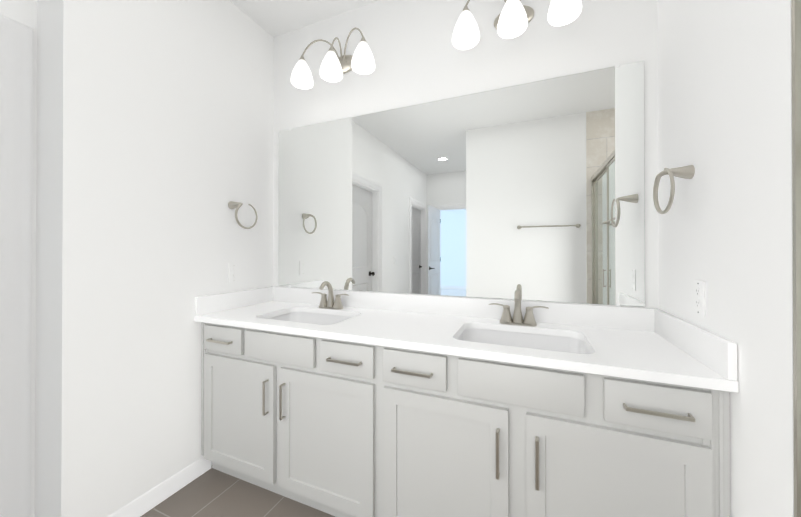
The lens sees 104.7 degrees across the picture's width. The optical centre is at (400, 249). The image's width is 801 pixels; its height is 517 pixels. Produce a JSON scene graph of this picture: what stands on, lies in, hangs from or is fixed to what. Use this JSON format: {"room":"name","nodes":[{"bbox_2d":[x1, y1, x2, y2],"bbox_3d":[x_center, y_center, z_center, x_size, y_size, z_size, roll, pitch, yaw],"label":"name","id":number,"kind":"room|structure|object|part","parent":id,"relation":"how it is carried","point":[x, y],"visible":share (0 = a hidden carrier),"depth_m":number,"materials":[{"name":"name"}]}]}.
{"room":"bathroom","nodes":[
{"label":"bathroom","id":0,"kind":"room"},
{"bbox_2d":[0,0,36,516],"bbox_3d":[-2.204,-0.149,-0.211,0.120,2.740,3.290,0,0,23],"label":"wall","id":1,"kind":"structure","parent":0,"point":[24,12],"depth_m":1.28,"materials":[{"name":"white paint"}]},
{"bbox_2d":[0,14,32,516],"bbox_3d":[-1.722,0.158,0.757,0.024,2.134,1.098,0,0,23],"label":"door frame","id":2,"kind":"structure","parent":1,"relation":"attached to","point":[16,102],"depth_m":1.22,"materials":[{"name":"white paint"}]},
{"bbox_2d":[35,0,273,516],"bbox_3d":[-1.263,-0.141,1.758,0.340,2.740,1.070,0,0,23],"label":"wall","id":3,"kind":"structure","parent":0,"point":[155,140],"depth_m":1.42,"materials":[{"name":"white paint"}]},
{"bbox_2d":[108,456,210,516],"bbox_3d":[-1.293,1.187,1.500,0.239,0.082,0.617,0,0,23],"label":"baseboard","id":4,"kind":"structure","parent":3,"relation":"attached to","point":[141,505],"depth_m":1.52,"materials":[{"name":"white paint"}]},
{"bbox_2d":[228,263,238,282],"bbox_3d":[-1.020,0.142,1.889,0.007,0.115,0.070,0,0,23],"label":"electrical outlet","id":5,"kind":"object","parent":3,"relation":"attached to","point":[233,272],"visible":1,"depth_m":1.88,"materials":[{"name":"white plastic"}]},
{"bbox_2d":[194,286,273,316],"bbox_3d":[-1.001,0.307,1.912,0.020,0.100,0.531,0,0,23],"label":"backsplash","id":6,"kind":"structure","parent":3,"relation":"attached to","point":[210,303],"depth_m":1.86,"materials":[{"name":"white stone"}]},
{"bbox_2d":[228,201,257,228],"bbox_3d":[-0.972,-0.210,1.891,0.097,0.170,0.161,0,0,23],"label":"towel ring","id":7,"kind":"object","parent":3,"relation":"attached to","point":[234,205],"visible":1,"depth_m":1.85,"materials":[{"name":"silver metal"}]},
{"bbox_2d":[141,466,334,516],"bbox_3d":[-0.342,1.271,-0.349,3.660,0.100,4.480,0,0,23],"label":"floor","id":8,"kind":"structure","parent":0,"point":[211,492],"depth_m":1.50,"materials":[{"name":"tile"}]},
{"bbox_2d":[197,321,738,516],"bbox_3d":[0.000,0.807,1.496,2.186,0.842,0.570,0,0,23],"label":"bathroom vanity","id":9,"kind":"object","parent":8,"relation":"on","point":[338,403],"depth_m":1.15,"materials":[{"name":"grey paint"}]},
{"bbox_3d":[-0.938,0.474,1.597,0.160,0.011,0.030,0,0,23],"label":"handle","id":10,"kind":"part","parent":9,"relation":"part of","materials":[{"name":"silver metal"}]},
{"bbox_3d":[-0.929,0.470,1.620,0.274,0.130,0.019,0,0,23],"label":"drawer","id":11,"kind":"part","parent":9,"relation":"part of","materials":[{"name":"grey paint"}]},
{"bbox_3d":[-0.830,0.842,1.577,0.489,0.564,0.019,0,0,23],"label":"door","id":12,"kind":"part","parent":9,"relation":"part of","materials":[{"name":"grey paint"}]},
{"bbox_3d":[-0.644,0.704,1.473,0.011,0.160,0.030,0,0,23],"label":"handle","id":13,"kind":"part","parent":9,"relation":"part of","materials":[{"name":"silver metal"}]},
{"bbox_3d":[-0.582,0.469,1.475,0.421,0.130,0.019,0,0,23],"label":"drawer","id":14,"kind":"part","parent":9,"relation":"part of","materials":[{"name":"grey paint"}]},
{"bbox_3d":[-0.548,0.704,1.433,0.011,0.160,0.030,0,0,23],"label":"handle","id":15,"kind":"part","parent":9,"relation":"part of","materials":[{"name":"silver metal"}]},
{"bbox_3d":[-0.339,0.841,1.372,0.497,0.564,0.019,0,0,23],"label":"door","id":16,"kind":"part","parent":9,"relation":"part of","materials":[{"name":"grey paint"}]},
{"bbox_3d":[-0.241,0.472,1.306,0.160,0.011,0.030,0,0,23],"label":"handle","id":17,"kind":"part","parent":9,"relation":"part of","materials":[{"name":"silver metal"}]},
{"bbox_3d":[-0.232,0.469,1.329,0.263,0.130,0.019,0,0,23],"label":"drawer","id":18,"kind":"part","parent":9,"relation":"part of","materials":[{"name":"grey paint"}]},
{"bbox_3d":[0.043,0.472,1.187,0.160,0.011,0.030,0,0,23],"label":"handle","id":19,"kind":"part","parent":9,"relation":"part of","materials":[{"name":"silver metal"}]},
{"bbox_3d":[0.052,0.468,1.210,0.260,0.130,0.019,0,0,23],"label":"drawer","id":20,"kind":"part","parent":9,"relation":"part of","materials":[{"name":"grey paint"}]},
{"bbox_3d":[0.154,0.840,1.166,0.480,0.564,0.019,0,0,23],"label":"door","id":21,"kind":"part","parent":9,"relation":"part of","materials":[{"name":"grey paint"}]},
{"bbox_2d":[194,301,738,388],"bbox_3d":[0.002,0.371,1.504,2.186,0.030,0.558,0,0,23],"label":"countertop","id":22,"kind":"structure","parent":9,"relation":"on","point":[644,353],"depth_m":1.28,"materials":[{"name":"white stone"}]},
{"bbox_2d":[270,309,357,324],"bbox_3d":[-0.494,0.457,1.690,0.542,0.165,0.368,0,0,23],"label":"sink","id":23,"kind":"object","parent":22,"relation":"in","point":[291,314],"depth_m":1.87,"materials":[{"name":"white ceramic"}]},
{"bbox_2d":[310,281,349,308],"bbox_3d":[-0.440,0.272,1.853,0.268,0.168,0.137,0,0,23],"label":"faucet","id":24,"kind":"object","parent":22,"relation":"on","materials":[{"name":"silver metal"}]},
{"bbox_2d":[486,290,549,324],"bbox_3d":[0.546,0.270,1.441,0.268,0.168,0.137,0,0,23],"label":"faucet","id":25,"kind":"object","parent":22,"relation":"on","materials":[{"name":"silver metal"}]},
{"bbox_2d":[458,325,589,352],"bbox_3d":[0.491,0.455,1.279,0.542,0.165,0.368,0,0,23],"label":"sink","id":26,"kind":"object","parent":22,"relation":"in","point":[572,341],"depth_m":1.43,"materials":[{"name":"white ceramic"}]},
{"bbox_3d":[0.335,0.703,1.065,0.011,0.160,0.030,0,0,23],"label":"handle","id":27,"kind":"part","parent":9,"relation":"part of","materials":[{"name":"silver metal"}]},
{"bbox_3d":[0.400,0.468,1.065,0.404,0.130,0.019,0,0,23],"label":"drawer","id":28,"kind":"part","parent":9,"relation":"part of","materials":[{"name":"grey paint"}]},
{"bbox_3d":[0.450,0.702,1.017,0.011,0.160,0.030,0,0,23],"label":"handle","id":29,"kind":"part","parent":9,"relation":"part of","materials":[{"name":"silver metal"}]},
{"bbox_3d":[0.650,0.839,0.959,0.480,0.564,0.019,0,0,23],"label":"door","id":30,"kind":"part","parent":9,"relation":"part of","materials":[{"name":"grey paint"}]},
{"bbox_3d":[0.754,0.467,0.917,0.255,0.130,0.019,0,0,23],"label":"drawer","id":31,"kind":"part","parent":9,"relation":"part of","materials":[{"name":"grey paint"}]},
{"bbox_3d":[0.745,0.471,0.895,0.160,0.011,0.030,0,0,23],"label":"handle","id":32,"kind":"part","parent":9,"relation":"part of","materials":[{"name":"silver metal"}]},
{"bbox_2d":[230,0,378,36],"bbox_3d":[-0.342,-1.569,-0.338,3.660,0.100,4.480,0,0,23],"label":"ceiling","id":33,"kind":"structure","parent":0,"point":[274,18],"depth_m":1.95,"materials":[{"name":"white paint"}]},
{"bbox_2d":[273,0,658,308],"bbox_3d":[0.498,-0.141,1.668,3.660,2.740,0.120,0,0,23],"label":"wall","id":34,"kind":"structure","parent":0,"point":[419,57],"depth_m":1.71,"materials":[{"name":"white paint"}]},
{"bbox_2d":[291,27,374,88],"bbox_3d":[-0.399,-1.174,1.872,0.570,0.284,0.202,0,0,23],"label":"sconce","id":35,"kind":"object","parent":34,"relation":"attached to","point":[333,68],"visible":1,"depth_m":1.86,"materials":[{"name":"white glass"}]},
{"bbox_3d":[-0.612,-1.103,1.924,0.136,0.143,0.136,0,0,23],"label":"lamp shade","id":36,"kind":"part","parent":35,"relation":"part of","materials":[{"name":"white glass"}]},
{"bbox_3d":[-0.412,-1.104,1.841,0.136,0.143,0.136,0,0,23],"label":"lamp shade","id":37,"kind":"part","parent":35,"relation":"part of","materials":[{"name":"white glass"}]},
{"bbox_3d":[-0.212,-1.104,1.757,0.136,0.143,0.136,0,0,23],"label":"lamp shade","id":38,"kind":"part","parent":35,"relation":"part of","materials":[{"name":"white glass"}]},
{"bbox_2d":[279,61,644,306],"bbox_3d":[0.111,-0.292,1.758,2.084,1.094,0.008,0,0,23],"label":"mirror","id":39,"kind":"object","parent":34,"relation":"attached to","point":[534,191],"visible":1,"depth_m":1.62,"materials":[{"name":"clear mirror"}]},
{"bbox_2d":[452,0,581,49],"bbox_3d":[0.537,-1.176,1.481,0.570,0.284,0.202,0,0,23],"label":"sconce","id":40,"kind":"object","parent":34,"relation":"attached to","point":[513,18],"visible":1,"depth_m":1.47,"materials":[{"name":"white glass"}]},
{"bbox_3d":[0.324,-1.105,1.533,0.136,0.143,0.136,0,0,23],"label":"lamp shade","id":41,"kind":"part","parent":40,"relation":"part of","materials":[{"name":"white glass"}]},
{"bbox_3d":[0.524,-1.105,1.450,0.136,0.143,0.136,0,0,23],"label":"lamp shade","id":42,"kind":"part","parent":40,"relation":"part of","materials":[{"name":"white glass"}]},
{"bbox_3d":[0.725,-1.106,1.366,0.136,0.143,0.136,0,0,23],"label":"lamp shade","id":43,"kind":"part","parent":40,"relation":"part of","materials":[{"name":"white glass"}]},
{"bbox_2d":[657,0,793,516],"bbox_3d":[1.062,-0.144,0.967,0.180,2.740,0.740,0,0,23],"label":"wall","id":44,"kind":"structure","parent":0,"point":[725,228],"depth_m":0.82,"materials":[{"name":"white paint"}]},
{"bbox_2d":[653,165,694,213],"bbox_3d":[0.948,-0.208,1.054,0.097,0.170,0.161,0,0,23],"label":"towel ring","id":45,"kind":"object","parent":44,"relation":"attached to","point":[686,172],"visible":1,"depth_m":1.06,"materials":[{"name":"silver metal"}]},
{"bbox_2d":[654,309,736,380],"bbox_3d":[0.998,0.304,1.078,0.020,0.100,0.531,0,0,23],"label":"backsplash","id":46,"kind":"structure","parent":44,"relation":"attached to","point":[718,352],"depth_m":0.98,"materials":[{"name":"white stone"}]},
{"bbox_2d":[693,280,705,316],"bbox_3d":[0.980,0.158,1.014,0.007,0.115,0.070,0,0,23],"label":"electrical outlet","id":47,"kind":"object","parent":44,"relation":"attached to","point":[699,297],"visible":1,"depth_m":1.01,"materials":[{"name":"white plastic"}]},
{"bbox_2d":[791,0,800,516],"bbox_3d":[0.842,-0.145,0.653,0.015,2.740,0.008,0,0,23],"label":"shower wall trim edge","id":48,"kind":"object","parent":44,"relation":"attached to","point":[796,103],"visible":1,"depth_m":0.65,"materials":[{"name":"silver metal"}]}
]}

